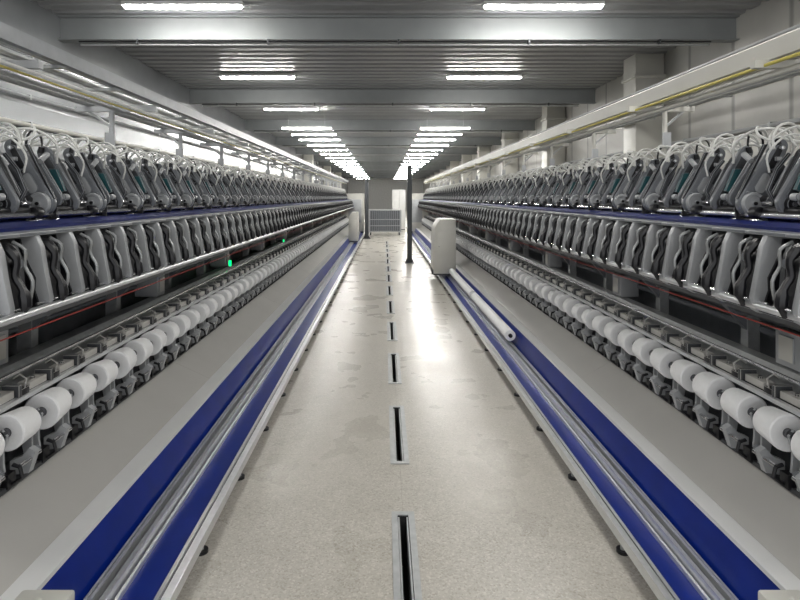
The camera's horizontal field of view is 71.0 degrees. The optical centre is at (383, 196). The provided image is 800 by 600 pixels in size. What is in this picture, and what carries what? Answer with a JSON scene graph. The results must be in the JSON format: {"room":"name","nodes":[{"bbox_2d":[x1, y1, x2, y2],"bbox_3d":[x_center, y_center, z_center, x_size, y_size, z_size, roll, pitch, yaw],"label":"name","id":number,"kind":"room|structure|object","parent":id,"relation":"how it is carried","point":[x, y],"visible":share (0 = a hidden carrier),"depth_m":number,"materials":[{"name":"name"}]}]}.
{"room":"textile factory","nodes":[
{"label":"textile factory","id":0,"kind":"room"},
{"bbox_2d":[0,0,347,193],"bbox_3d":[-4.550,-0.475,34.000,0.100,4.150,72.000,0,0,0],"label":"wall","id":1,"kind":"structure","parent":0,"point":[26,16],"depth_m":8.89,"materials":[{"name":"paint"}]},
{"bbox_2d":[0,117,299,179],"bbox_3d":[-4.450,-0.900,15.000,0.080,0.080,30.000,0,0,0],"label":"pipe","id":2,"kind":"object","parent":1,"relation":"attached to","point":[2,119],"visible":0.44,"depth_m":8.46,"materials":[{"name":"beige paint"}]},
{"bbox_2d":[0,87,300,173],"bbox_3d":[-4.450,-1.250,15.000,0.060,0.060,30.000,0,0,0],"label":"pipe","id":3,"kind":"object","parent":1,"relation":"attached to","point":[28,97],"visible":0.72,"depth_m":8.43,"materials":[{"name":"metal"}]},
{"bbox_2d":[348,178,422,209],"bbox_3d":[0.200,-0.475,70.050,9.400,4.150,0.100,0,0,0],"label":"wall","id":4,"kind":"structure","parent":0,"point":[380,189],"depth_m":70.00,"materials":[{"name":"paint"}]},
{"bbox_2d":[30,0,768,147],"bbox_3d":[0.200,-2.518,34.135,9.400,0.035,72.270,0,0,0],"label":"ceiling","id":5,"kind":"structure","parent":0,"point":[194,67],"depth_m":10.29,"materials":[{"name":"metal"}]},
{"bbox_2d":[121,1,243,8],"bbox_3d":[-2.550,-2.431,7.100,1.520,0.078,0.130,0,0,0],"label":"ceiling lamp","id":6,"kind":"object","parent":5,"relation":"attached to","point":[126,4],"visible":1,"depth_m":7.05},
{"bbox_2d":[124,5,240,8],"bbox_3d":[-2.550,-2.406,7.100,1.460,0.028,0.100,0,0,0],"label":"diffuser","id":7,"kind":"object","parent":6,"relation":"attached to","point":[125,6],"depth_m":7.07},
{"bbox_2d":[219,74,295,78],"bbox_3d":[-2.550,-2.431,11.300,1.520,0.078,0.130,0,0,0],"label":"ceiling lamp","id":8,"kind":"object","parent":5,"relation":"attached to","point":[223,76],"visible":1,"depth_m":11.25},
{"bbox_2d":[221,77,293,78],"bbox_3d":[-2.550,-2.406,11.300,1.460,0.028,0.100,0,0,0],"label":"diffuser","id":9,"kind":"object","parent":8,"relation":"attached to","point":[221,77],"depth_m":11.26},
{"bbox_2d":[263,107,318,109],"bbox_3d":[-2.550,-2.431,15.400,1.520,0.078,0.130,0,0,0],"label":"ceiling lamp","id":10,"kind":"object","parent":5,"relation":"attached to","point":[264,108],"visible":0.93,"depth_m":15.34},
{"bbox_2d":[281,115,331,128],"bbox_3d":[-2.346,-2.286,17.000,1.520,0.448,0.130,0,0,0],"label":"ceiling lamp","id":11,"kind":"object","parent":5,"relation":"hanging from","point":[288,126],"visible":1,"depth_m":16.95,"materials":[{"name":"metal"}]},
{"bbox_2d":[291,132,336,134],"bbox_3d":[-2.346,-2.286,18.700,1.520,0.448,0.130,0,0,0],"label":"ceiling lamp","id":12,"kind":"object","parent":5,"relation":"hanging from","point":[297,133],"visible":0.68,"depth_m":18.65,"materials":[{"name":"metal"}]},
{"bbox_2d":[299,135,340,139],"bbox_3d":[-2.346,-2.286,20.400,1.520,0.448,0.130,0,0,0],"label":"ceiling lamp","id":13,"kind":"object","parent":5,"relation":"hanging from","point":[304,138],"visible":0.68,"depth_m":20.35,"materials":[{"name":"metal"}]},
{"bbox_2d":[307,135,344,145],"bbox_3d":[-2.346,-2.286,22.600,1.520,0.448,0.130,0,0,0],"label":"ceiling lamp","id":14,"kind":"object","parent":5,"relation":"hanging from","point":[339,144],"visible":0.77,"depth_m":22.56,"materials":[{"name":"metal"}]},
{"bbox_2d":[314,147,347,150],"bbox_3d":[-2.346,-2.286,24.800,1.520,0.448,0.130,0,0,0],"label":"ceiling lamp","id":15,"kind":"object","parent":5,"relation":"hanging from","point":[318,149],"visible":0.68,"depth_m":24.78,"materials":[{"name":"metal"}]},
{"bbox_2d":[320,153,350,154],"bbox_3d":[-2.346,-2.286,27.200,1.520,0.448,0.130,0,0,0],"label":"ceiling lamp","id":16,"kind":"object","parent":5,"relation":"hanging from","point":[320,153],"visible":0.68,"depth_m":27.14,"materials":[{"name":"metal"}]},
{"bbox_2d":[319,161,449,165],"bbox_3d":[0.200,-2.335,39.000,9.400,0.330,0.170,0,0,0],"label":"roof beam","id":17,"kind":"structure","parent":5,"relation":"attached to","point":[321,163],"depth_m":38.99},
{"bbox_2d":[345,177,425,177],"bbox_3d":[0.200,-2.335,65.000,9.400,0.330,0.170,0,0,0],"label":"roof beam","id":18,"kind":"structure","parent":5,"relation":"attached to","point":[345,177],"depth_m":64.99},
{"bbox_2d":[342,175,429,176],"bbox_3d":[0.200,-2.335,59.800,9.400,0.330,0.170,0,0,0],"label":"roof beam","id":19,"kind":"structure","parent":5,"relation":"attached to","point":[342,175],"depth_m":59.79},
{"bbox_2d":[296,148,476,154],"bbox_3d":[0.200,-2.335,28.600,9.400,0.330,0.170,0,0,0],"label":"roof beam","id":20,"kind":"structure","parent":5,"relation":"attached to","point":[299,151],"depth_m":28.59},
{"bbox_2d":[333,170,439,171],"bbox_3d":[0.200,-2.335,49.400,9.400,0.330,0.170,0,0,0],"label":"roof beam","id":21,"kind":"structure","parent":5,"relation":"attached to","point":[333,170],"depth_m":49.40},
{"bbox_2d":[341,172,433,174],"bbox_3d":[0.200,-2.335,54.600,9.400,0.330,0.170,0,0,0],"label":"roof beam","id":22,"kind":"structure","parent":5,"relation":"attached to","point":[342,173],"depth_m":54.60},
{"bbox_2d":[314,155,461,160],"bbox_3d":[0.200,-2.335,33.800,9.400,0.330,0.170,0,0,0],"label":"roof beam","id":23,"kind":"structure","parent":5,"relation":"attached to","point":[316,157],"depth_m":33.79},
{"bbox_2d":[276,137,500,146],"bbox_3d":[0.200,-2.296,23.392,9.400,0.408,0.185,0,0,0],"label":"roof beam","id":24,"kind":"structure","parent":5,"relation":"attached to","point":[285,141],"depth_m":23.39,"materials":[{"name":"metal"}]},
{"bbox_2d":[331,166,445,169],"bbox_3d":[0.200,-2.335,44.200,9.400,0.330,0.170,0,0,0],"label":"roof beam","id":25,"kind":"structure","parent":5,"relation":"attached to","point":[332,167],"depth_m":44.19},
{"bbox_2d":[245,120,534,131],"bbox_3d":[0.200,-2.296,18.192,9.400,0.408,0.185,0,0,0],"label":"roof beam","id":26,"kind":"structure","parent":5,"relation":"attached to","point":[250,125],"depth_m":18.19,"materials":[{"name":"metal"}]},
{"bbox_2d":[189,89,595,106],"bbox_3d":[0.200,-2.296,12.992,9.400,0.408,0.185,0,0,0],"label":"roof beam","id":27,"kind":"structure","parent":5,"relation":"attached to","point":[206,97],"depth_m":12.99,"materials":[{"name":"metal"}]},
{"bbox_2d":[57,16,739,45],"bbox_3d":[0.200,-2.296,7.793,9.400,0.408,0.185,0,0,0],"label":"roof beam","id":28,"kind":"structure","parent":5,"relation":"attached to","point":[85,30],"depth_m":7.79,"materials":[{"name":"metal"}]},
{"bbox_2d":[407,147,437,154],"bbox_3d":[1.858,-2.286,27.200,1.520,0.448,0.130,0,0,0],"label":"ceiling lamp","id":29,"kind":"object","parent":5,"relation":"hanging from","point":[433,153],"visible":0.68,"depth_m":27.17,"materials":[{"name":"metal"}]},
{"bbox_2d":[409,147,442,150],"bbox_3d":[1.858,-2.286,24.800,1.520,0.448,0.130,0,0,0],"label":"ceiling lamp","id":30,"kind":"object","parent":5,"relation":"hanging from","point":[413,149],"visible":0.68,"depth_m":24.78,"materials":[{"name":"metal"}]},
{"bbox_2d":[411,135,448,145],"bbox_3d":[1.858,-2.286,22.600,1.520,0.448,0.130,0,0,0],"label":"ceiling lamp","id":31,"kind":"object","parent":5,"relation":"hanging from","point":[416,144],"visible":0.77,"depth_m":22.56,"materials":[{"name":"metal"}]},
{"bbox_2d":[414,138,455,139],"bbox_3d":[1.858,-2.286,20.400,1.520,0.448,0.130,0,0,0],"label":"ceiling lamp","id":32,"kind":"object","parent":5,"relation":"hanging from","point":[414,138],"visible":0.68,"depth_m":20.35,"materials":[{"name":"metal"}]},
{"bbox_2d":[417,132,462,134],"bbox_3d":[1.858,-2.286,18.700,1.520,0.448,0.130,0,0,0],"label":"ceiling lamp","id":33,"kind":"object","parent":5,"relation":"hanging from","point":[423,133],"visible":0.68,"depth_m":18.65,"materials":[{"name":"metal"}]},
{"bbox_2d":[420,115,470,128],"bbox_3d":[1.858,-2.286,17.000,1.520,0.448,0.130,0,0,0],"label":"ceiling lamp","id":34,"kind":"object","parent":5,"relation":"hanging from","point":[463,126],"visible":1,"depth_m":16.95,"materials":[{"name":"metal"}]},
{"bbox_2d":[430,107,485,109],"bbox_3d":[2.020,-2.431,15.400,1.520,0.078,0.130,0,0,0],"label":"ceiling lamp","id":35,"kind":"object","parent":5,"relation":"attached to","point":[431,108],"visible":0.93,"depth_m":15.34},
{"bbox_2d":[446,74,521,78],"bbox_3d":[2.020,-2.431,11.300,1.520,0.078,0.130,0,0,0],"label":"ceiling lamp","id":36,"kind":"object","parent":5,"relation":"attached to","point":[449,76],"visible":1,"depth_m":11.25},
{"bbox_2d":[448,77,520,78],"bbox_3d":[2.020,-2.406,11.300,1.460,0.028,0.100,0,0,0],"label":"diffuser","id":37,"kind":"object","parent":36,"relation":"attached to","point":[448,77],"depth_m":11.26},
{"bbox_2d":[482,1,604,8],"bbox_3d":[2.020,-2.431,7.100,1.520,0.078,0.130,0,0,0],"label":"ceiling lamp","id":38,"kind":"object","parent":5,"relation":"attached to","point":[486,4],"visible":1,"depth_m":7.05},
{"bbox_2d":[485,5,601,8],"bbox_3d":[2.020,-2.406,7.100,1.460,0.028,0.100,0,0,0],"label":"diffuser","id":39,"kind":"object","parent":38,"relation":"attached to","point":[486,6],"depth_m":7.07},
{"bbox_2d":[176,210,657,599],"bbox_3d":[0.200,1.600,34.000,9.400,0.001,72.000,0,0,0],"label":"floor","id":40,"kind":"structure","parent":0,"point":[499,515],"depth_m":3.16,"materials":[{"name":"concrete"}]},
{"bbox_2d":[0,122,364,599],"bbox_3d":[-1.553,0.622,13.200,1.629,1.956,23.807,0,0,0],"label":"machine","id":41,"kind":"object","parent":40,"relation":"on","point":[120,498],"visible":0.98,"depth_m":3.06,"materials":[{"name":"metal"}]},
{"bbox_2d":[0,433,4,456],"bbox_3d":[-1.573,0.985,2.163,0.157,0.156,0.168,0,-1,1],"label":"package","id":42,"kind":"object","parent":41,"relation":"on","point":[2,441],"visible":1,"depth_m":2.21,"materials":[{"name":"white fabric"}]},
{"bbox_2d":[0,406,40,451],"bbox_3d":[-1.573,0.985,2.400,0.156,0.155,0.168,0,-1,1],"label":"package","id":43,"kind":"object","parent":41,"relation":"on","point":[21,423],"visible":0.94,"depth_m":2.33,"materials":[{"name":"white fabric"}]},
{"bbox_2d":[25,387,71,429],"bbox_3d":[-1.573,0.985,2.637,0.166,0.165,0.168,0,1,-2],"label":"package","id":44,"kind":"object","parent":41,"relation":"on","point":[55,402],"visible":0.82,"depth_m":2.57,"materials":[{"name":"white fabric"}]},
{"bbox_2d":[56,372,96,408],"bbox_3d":[-1.573,0.985,2.874,0.157,0.156,0.168,0,0,1],"label":"package","id":45,"kind":"object","parent":41,"relation":"on","point":[83,385],"visible":0.8,"depth_m":2.81,"materials":[{"name":"white fabric"}]},
{"bbox_2d":[82,359,117,391],"bbox_3d":[-1.573,0.985,3.111,0.156,0.155,0.168,0,-1,2],"label":"package","id":46,"kind":"object","parent":41,"relation":"on","point":[105,371],"visible":0.82,"depth_m":3.04,"materials":[{"name":"white fabric"}]},
{"bbox_2d":[103,347,136,378],"bbox_3d":[-1.573,0.985,3.348,0.166,0.165,0.168,0,1,-2],"label":"package","id":47,"kind":"object","parent":41,"relation":"on","point":[125,358],"visible":0.77,"depth_m":3.28,"materials":[{"name":"white fabric"}]},
{"bbox_2d":[123,338,152,366],"bbox_3d":[-1.573,0.985,3.585,0.164,0.163,0.168,0,-1,1],"label":"package","id":48,"kind":"object","parent":41,"relation":"on","point":[143,347],"visible":0.7,"depth_m":3.52,"materials":[{"name":"white fabric"}]},
{"bbox_2d":[140,329,166,355],"bbox_3d":[-1.573,0.985,3.822,0.162,0.161,0.168,0,1,-2],"label":"package","id":49,"kind":"object","parent":41,"relation":"on","point":[158,338],"visible":0.66,"depth_m":3.75,"materials":[{"name":"white fabric"}]},
{"bbox_2d":[154,321,179,345],"bbox_3d":[-1.573,0.985,4.059,0.165,0.164,0.168,0,-1,-1],"label":"package","id":50,"kind":"object","parent":41,"relation":"on","point":[171,329],"visible":0.65,"depth_m":3.99,"materials":[{"name":"white fabric"}]},
{"bbox_2d":[0,21,347,187],"bbox_3d":[-1.826,-0.430,12.750,0.572,0.580,22.900,0,0,0],"label":"overhead track","id":51,"kind":"object","parent":41,"relation":"on","point":[11,37],"visible":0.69,"depth_m":3.74,"materials":[{"name":"metal"}]},
{"bbox_2d":[167,315,190,337],"bbox_3d":[-1.573,0.985,4.296,0.163,0.162,0.168,0,0,2],"label":"package","id":52,"kind":"object","parent":41,"relation":"on","point":[184,323],"visible":0.66,"depth_m":4.23,"materials":[{"name":"white fabric"}]},
{"bbox_2d":[179,309,199,329],"bbox_3d":[-1.573,0.985,4.533,0.160,0.159,0.168,0,-1,-2],"label":"package","id":53,"kind":"object","parent":41,"relation":"on","point":[193,315],"visible":0.59,"depth_m":4.46,"materials":[{"name":"white fabric"}]},
{"bbox_2d":[189,303,209,323],"bbox_3d":[-1.573,0.985,4.770,0.165,0.164,0.168,0,0,1],"label":"package","id":54,"kind":"object","parent":41,"relation":"on","point":[203,309],"visible":0.6,"depth_m":4.70,"materials":[{"name":"white fabric"}]},
{"bbox_2d":[198,298,217,317],"bbox_3d":[-1.573,0.985,5.007,0.166,0.165,0.168,0,0,-2],"label":"package","id":55,"kind":"object","parent":41,"relation":"on","point":[212,304],"visible":0.57,"depth_m":4.94,"materials":[{"name":"white fabric"}]},
{"bbox_2d":[207,294,224,311],"bbox_3d":[-1.573,0.985,5.244,0.165,0.164,0.168,0,0,1],"label":"package","id":56,"kind":"object","parent":41,"relation":"on","point":[219,298],"visible":0.52,"depth_m":5.17,"materials":[{"name":"white fabric"}]},
{"bbox_2d":[215,290,231,306],"bbox_3d":[-1.573,0.985,5.481,0.162,0.161,0.168,0,0,2],"label":"package","id":57,"kind":"object","parent":41,"relation":"on","point":[227,294],"visible":0.51,"depth_m":5.41,"materials":[{"name":"white fabric"}]},
{"bbox_2d":[222,286,237,301],"bbox_3d":[-1.573,0.985,5.718,0.158,0.157,0.168,0,1,3],"label":"package","id":58,"kind":"object","parent":41,"relation":"on","point":[234,291],"visible":0.52,"depth_m":5.65,"materials":[{"name":"white fabric"}]},
{"bbox_2d":[229,283,243,297],"bbox_3d":[-1.573,0.985,5.955,0.154,0.154,0.168,0,0,1],"label":"package","id":59,"kind":"object","parent":41,"relation":"on","point":[239,286],"visible":0.44,"depth_m":5.88,"materials":[{"name":"white fabric"}]},
{"bbox_2d":[234,279,248,293],"bbox_3d":[-1.573,0.985,6.192,0.161,0.160,0.168,0,0,1],"label":"package","id":60,"kind":"object","parent":41,"relation":"on","point":[245,283],"visible":0.46,"depth_m":6.12,"materials":[{"name":"white fabric"}]},
{"bbox_2d":[240,276,253,290],"bbox_3d":[-1.573,0.985,6.429,0.167,0.166,0.168,0,-1,0],"label":"package","id":61,"kind":"object","parent":41,"relation":"on","point":[249,279],"visible":0.44,"depth_m":6.36,"materials":[{"name":"white fabric"}]},
{"bbox_2d":[246,273,258,285],"bbox_3d":[-1.573,0.985,6.666,0.156,0.156,0.168,0,0,1],"label":"package","id":62,"kind":"object","parent":41,"relation":"on","point":[254,276],"visible":0.38,"depth_m":6.60,"materials":[{"name":"white fabric"}]},
{"bbox_2d":[250,271,262,283],"bbox_3d":[-1.573,0.985,6.903,0.158,0.158,0.168,0,1,1],"label":"package","id":63,"kind":"object","parent":41,"relation":"on","point":[259,274],"visible":0.46,"depth_m":6.83,"materials":[{"name":"white fabric"}]},
{"bbox_2d":[255,268,266,280],"bbox_3d":[-1.573,0.985,7.140,0.161,0.160,0.168,0,1,2],"label":"package","id":64,"kind":"object","parent":41,"relation":"on","point":[264,272],"visible":0.45,"depth_m":7.07,"materials":[{"name":"white fabric"}]},
{"bbox_2d":[348,212,358,241],"bbox_3d":[-1.033,0.997,18.840,0.340,0.990,0.720,0,0,0],"label":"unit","id":65,"kind":"object","parent":41,"relation":"on","point":[353,231],"visible":0.88,"depth_m":18.50,"materials":[{"name":"beige paint"}]},
{"bbox_2d":[303,155,313,184],"bbox_3d":[-4.230,-0.450,31.400,0.560,4.100,0.560,0,0,0],"label":"column","id":66,"kind":"structure","parent":40,"relation":"on","point":[308,158],"depth_m":31.15,"materials":[{"name":"beige paint"}]},
{"bbox_2d":[323,166,330,185],"bbox_3d":[-4.230,-0.450,41.800,0.560,4.100,0.560,0,0,0],"label":"column","id":67,"kind":"structure","parent":40,"relation":"on","point":[327,168],"depth_m":41.55,"materials":[{"name":"beige paint"}]},
{"bbox_2d":[363,179,369,238],"bbox_3d":[-0.660,0.450,21.500,0.280,2.300,0.280,0,0,0],"label":"steel post","id":68,"kind":"object","parent":40,"relation":"on","point":[366,236],"visible":1,"depth_m":21.43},
{"bbox_2d":[369,209,400,234],"bbox_3d":[0.040,1.065,23.700,1.370,1.070,0.650,0,0,0],"label":"trolley","id":69,"kind":"object","parent":40,"relation":"on","point":[380,220],"visible":0.98,"depth_m":23.39,"materials":[{"name":"metal"}]},
{"bbox_2d":[386,286,392,294],"bbox_3d":[0.095,1.722,9.575,0.114,0.256,0.930,0,0,0],"label":"floor slot","id":70,"kind":"object","parent":40,"relation":"in","point":[389,289],"visible":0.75,"depth_m":9.65,"materials":[{"name":"metal"}]},
{"bbox_2d":[386,301,394,313],"bbox_3d":[0.095,1.722,8.135,0.114,0.256,0.930,0,0,0],"label":"floor slot","id":71,"kind":"object","parent":40,"relation":"in","point":[390,304],"visible":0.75,"depth_m":8.30,"materials":[{"name":"metal"}]},
{"bbox_2d":[387,322,397,340],"bbox_3d":[0.095,1.722,6.695,0.114,0.256,0.930,0,0,0],"label":"floor slot","id":72,"kind":"object","parent":40,"relation":"in","point":[391,326],"visible":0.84,"depth_m":6.74,"materials":[{"name":"metal"}]},
{"bbox_2d":[388,353,401,383],"bbox_3d":[0.095,1.722,5.255,0.114,0.256,0.930,0,0,0],"label":"floor slot","id":73,"kind":"object","parent":40,"relation":"in","point":[394,372],"visible":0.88,"depth_m":5.33,"materials":[{"name":"metal"}]},
{"bbox_2d":[389,406,408,463],"bbox_3d":[0.095,1.722,3.815,0.114,0.256,0.930,0,0,0],"label":"floor slot","id":74,"kind":"object","parent":40,"relation":"in","point":[399,454],"visible":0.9,"depth_m":3.86,"materials":[{"name":"metal"}]},
{"bbox_2d":[392,190,405,229],"bbox_3d":[0.720,0.625,27.230,0.640,1.950,0.539,0,0,0],"label":"door","id":75,"kind":"structure","parent":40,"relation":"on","point":[398,196],"depth_m":26.99,"materials":[{"name":"white metal"}]},
{"bbox_2d":[391,511,421,599],"bbox_3d":[0.095,1.722,2.375,0.114,0.256,0.930,0,0,0],"label":"floor slot","id":76,"kind":"object","parent":40,"relation":"in","point":[406,571],"visible":1,"depth_m":2.57,"materials":[{"name":"metal"}]},
{"bbox_2d":[405,165,413,262],"bbox_3d":[0.620,0.410,13.600,0.230,2.380,0.230,0,0,0],"label":"steel post","id":77,"kind":"object","parent":40,"relation":"on","point":[409,259],"visible":1,"depth_m":13.54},
{"bbox_2d":[450,161,458,184],"bbox_3d":[4.630,-0.450,36.800,0.560,4.100,0.560,0,0,0],"label":"column","id":78,"kind":"structure","parent":40,"relation":"on","point":[453,164],"depth_m":36.55,"materials":[{"name":"beige paint"}]},
{"bbox_2d":[461,155,471,183],"bbox_3d":[4.630,-0.450,31.400,0.560,4.100,0.560,0,0,0],"label":"column","id":79,"kind":"structure","parent":40,"relation":"on","point":[465,158],"depth_m":31.15,"materials":[{"name":"beige paint"}]},
{"bbox_2d":[477,147,490,182],"bbox_3d":[4.630,-0.450,26.000,0.560,4.100,0.560,0,0,0],"label":"column","id":80,"kind":"structure","parent":40,"relation":"on","point":[481,151],"depth_m":25.75,"materials":[{"name":"beige paint"}]},
{"bbox_2d":[501,132,518,177],"bbox_3d":[4.630,-0.450,20.600,0.560,4.100,0.560,0,0,0],"label":"column","id":81,"kind":"structure","parent":40,"relation":"on","point":[508,138],"depth_m":20.35,"materials":[{"name":"beige paint"}]},
{"bbox_2d":[540,107,566,172],"bbox_3d":[4.630,-0.450,15.300,0.560,4.100,0.560,0,0,0],"label":"column","id":82,"kind":"structure","parent":40,"relation":"on","point":[551,116],"depth_m":15.05,"materials":[{"name":"beige paint"}]},
{"bbox_2d":[489,75,798,166],"bbox_3d":[4.310,-1.300,15.000,0.100,0.100,30.000,0,0,0],"label":"pipe","id":83,"kind":"object","parent":82,"relation":"attached to","point":[797,75],"visible":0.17,"depth_m":7.29,"materials":[{"name":"metal"}]},
{"bbox_2d":[412,122,799,599],"bbox_3d":[1.670,0.622,13.200,1.333,1.956,23.805,0,0,0],"label":"machine","id":84,"kind":"object","parent":40,"relation":"on","point":[701,260],"visible":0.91,"depth_m":3.06,"materials":[{"name":"metal"}]},
{"bbox_2d":[431,218,455,274],"bbox_3d":[1.140,0.957,10.940,0.440,1.070,0.720,0,0,0],"label":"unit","id":85,"kind":"object","parent":84,"relation":"on","point":[443,232],"visible":0.94,"depth_m":10.60,"materials":[{"name":"beige paint"}]},
{"bbox_2d":[449,268,475,297],"bbox_3d":[1.262,1.385,9.200,0.108,0.108,2.540,0,0,0],"label":"roll","id":86,"kind":"object","parent":84,"relation":"on","point":[454,274],"visible":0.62,"depth_m":8.86,"materials":[{"name":"white fabric"}]},
{"bbox_2d":[471,293,515,340],"bbox_3d":[1.262,1.385,6.700,0.108,0.108,2.240,0,0,0],"label":"roll","id":87,"kind":"object","parent":84,"relation":"on","point":[506,331],"visible":1,"depth_m":6.25,"materials":[{"name":"white fabric"}]},
{"bbox_2d":[506,266,517,277],"bbox_3d":[1.687,0.985,7.377,0.166,0.165,0.168,0,-1,-2],"label":"package","id":88,"kind":"object","parent":84,"relation":"on","point":[509,268],"visible":0.45,"depth_m":7.31,"materials":[{"name":"white fabric"}]},
{"bbox_2d":[514,270,526,283],"bbox_3d":[1.687,0.985,6.903,0.166,0.165,0.168,0,1,-2],"label":"package","id":89,"kind":"object","parent":84,"relation":"on","point":[517,274],"visible":0.57,"depth_m":6.83,"materials":[{"name":"white fabric"}]},
{"bbox_2d":[519,274,530,286],"bbox_3d":[1.687,0.985,6.666,0.155,0.154,0.168,0,-1,2],"label":"package","id":90,"kind":"object","parent":84,"relation":"on","point":[522,276],"visible":0.45,"depth_m":6.60,"materials":[{"name":"white fabric"}]},
{"bbox_2d":[524,276,537,290],"bbox_3d":[1.687,0.985,6.429,0.166,0.165,0.168,0,0,1],"label":"package","id":91,"kind":"object","parent":84,"relation":"on","point":[527,279],"visible":0.5,"depth_m":6.36,"materials":[{"name":"white fabric"}]},
{"bbox_2d":[529,279,542,293],"bbox_3d":[1.687,0.985,6.192,0.155,0.154,0.168,0,2,-3],"label":"package","id":92,"kind":"object","parent":84,"relation":"on","point":[533,282],"visible":0.49,"depth_m":6.12,"materials":[{"name":"white fabric"}]},
{"bbox_2d":[535,282,549,297],"bbox_3d":[1.687,0.985,5.955,0.166,0.165,0.168,0,0,2],"label":"package","id":93,"kind":"object","parent":84,"relation":"on","point":[540,285],"visible":0.52,"depth_m":5.89,"materials":[{"name":"white fabric"}]},
{"bbox_2d":[541,286,556,302],"bbox_3d":[1.687,0.985,5.718,0.163,0.162,0.168,0,0,1],"label":"package","id":94,"kind":"object","parent":84,"relation":"on","point":[545,290],"visible":0.52,"depth_m":5.65,"materials":[{"name":"white fabric"}]},
{"bbox_2d":[548,290,563,305],"bbox_3d":[1.687,0.985,5.481,0.154,0.153,0.168,0,-1,0],"label":"package","id":95,"kind":"object","parent":84,"relation":"on","point":[552,294],"visible":0.52,"depth_m":5.41,"materials":[{"name":"white fabric"}]},
{"bbox_2d":[555,294,573,311],"bbox_3d":[1.687,0.985,5.244,0.164,0.164,0.168,0,-1,1],"label":"package","id":96,"kind":"object","parent":84,"relation":"on","point":[559,299],"visible":0.54,"depth_m":5.17,"materials":[{"name":"white fabric"}]},
{"bbox_2d":[563,298,582,317],"bbox_3d":[1.687,0.985,5.007,0.166,0.165,0.168,0,0,1],"label":"package","id":97,"kind":"object","parent":84,"relation":"on","point":[568,303],"visible":0.6,"depth_m":4.94,"materials":[{"name":"white fabric"}]},
{"bbox_2d":[572,303,591,322],"bbox_3d":[1.687,0.985,4.770,0.158,0.157,0.168,0,0,-3],"label":"package","id":98,"kind":"object","parent":84,"relation":"on","point":[578,309],"visible":0.6,"depth_m":4.70,"materials":[{"name":"white fabric"}]},
{"bbox_2d":[581,309,603,329],"bbox_3d":[1.687,0.985,4.533,0.163,0.162,0.168,0,-1,2],"label":"package","id":99,"kind":"object","parent":84,"relation":"on","point":[588,315],"visible":0.66,"depth_m":4.46,"materials":[{"name":"white fabric"}]},
{"bbox_2d":[592,315,615,337],"bbox_3d":[1.687,0.985,4.296,0.159,0.158,0.168,0,0,-2],"label":"package","id":100,"kind":"object","parent":84,"relation":"on","point":[599,322],"visible":0.66,"depth_m":4.23,"materials":[{"name":"white fabric"}]},
{"bbox_2d":[424,24,799,187],"bbox_3d":[1.903,-0.441,12.750,0.450,0.601,22.900,0,0,0],"label":"overhead track","id":101,"kind":"object","parent":84,"relation":"on","point":[780,51],"visible":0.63,"depth_m":3.60,"materials":[{"name":"metal"}]},
{"bbox_2d":[604,321,629,345],"bbox_3d":[1.687,0.985,4.059,0.165,0.164,0.168,0,-1,-2],"label":"package","id":102,"kind":"object","parent":84,"relation":"on","point":[612,329],"visible":0.74,"depth_m":3.99,"materials":[{"name":"white fabric"}]},
{"bbox_2d":[617,329,645,355],"bbox_3d":[1.687,0.985,3.822,0.163,0.162,0.168,0,1,-1],"label":"package","id":103,"kind":"object","parent":84,"relation":"on","point":[626,338],"visible":0.67,"depth_m":3.75,"materials":[{"name":"white fabric"}]},
{"bbox_2d":[632,338,663,366],"bbox_3d":[1.687,0.985,3.585,0.166,0.166,0.168,0,-1,-1],"label":"package","id":104,"kind":"object","parent":84,"relation":"on","point":[642,348],"visible":0.71,"depth_m":3.52,"materials":[{"name":"white fabric"}]},
{"bbox_2d":[650,347,683,378],"bbox_3d":[1.687,0.985,3.348,0.161,0.160,0.168,0,2,-1],"label":"package","id":105,"kind":"object","parent":84,"relation":"on","point":[661,358],"visible":0.77,"depth_m":3.28,"materials":[{"name":"white fabric"}]},
{"bbox_2d":[670,359,706,391],"bbox_3d":[1.687,0.985,3.111,0.156,0.155,0.168,0,0,0],"label":"package","id":106,"kind":"object","parent":84,"relation":"on","point":[682,371],"visible":0.7,"depth_m":3.04,"materials":[{"name":"white fabric"}]},
{"bbox_2d":[692,372,735,409],"bbox_3d":[1.687,0.985,2.874,0.164,0.163,0.168,0,1,-3],"label":"package","id":107,"kind":"object","parent":84,"relation":"on","point":[707,386],"visible":0.8,"depth_m":2.81,"materials":[{"name":"white fabric"}]},
{"bbox_2d":[720,388,766,427],"bbox_3d":[1.687,0.985,2.637,0.154,0.153,0.168,0,2,-2],"label":"package","id":108,"kind":"object","parent":84,"relation":"on","point":[737,403],"visible":0.88,"depth_m":2.57,"materials":[{"name":"white fabric"}]},
{"bbox_2d":[753,406,799,451],"bbox_3d":[1.687,0.985,2.400,0.158,0.157,0.168,0,-1,3],"label":"package","id":109,"kind":"object","parent":84,"relation":"on","point":[772,423],"visible":0.91,"depth_m":2.33,"materials":[{"name":"white fabric"}]},
{"bbox_2d":[791,429,799,460],"bbox_3d":[1.687,0.985,2.163,0.166,0.165,0.168,0,-1,-1],"label":"package","id":110,"kind":"object","parent":84,"relation":"on","point":[795,441],"visible":1,"depth_m":2.20,"materials":[{"name":"white fabric"}]},
{"bbox_2d":[621,54,665,170],"bbox_3d":[4.630,-0.450,10.000,0.560,4.100,0.560,0,0,0],"label":"column","id":111,"kind":"structure","parent":40,"relation":"on","point":[641,71],"depth_m":9.75,"materials":[{"name":"beige paint"}]},
{"bbox_2d":[423,0,799,193],"bbox_3d":[4.950,-0.475,34.000,0.100,4.150,72.000,0,0,0],"label":"wall","id":112,"kind":"structure","parent":0,"point":[780,100],"depth_m":8.23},
{"bbox_2d":[475,117,799,179],"bbox_3d":[4.860,-0.900,15.000,0.080,0.080,30.000,0,0,0],"label":"pipe","id":113,"kind":"object","parent":112,"relation":"attached to","point":[794,120],"visible":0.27,"depth_m":7.83,"materials":[{"name":"metal"}]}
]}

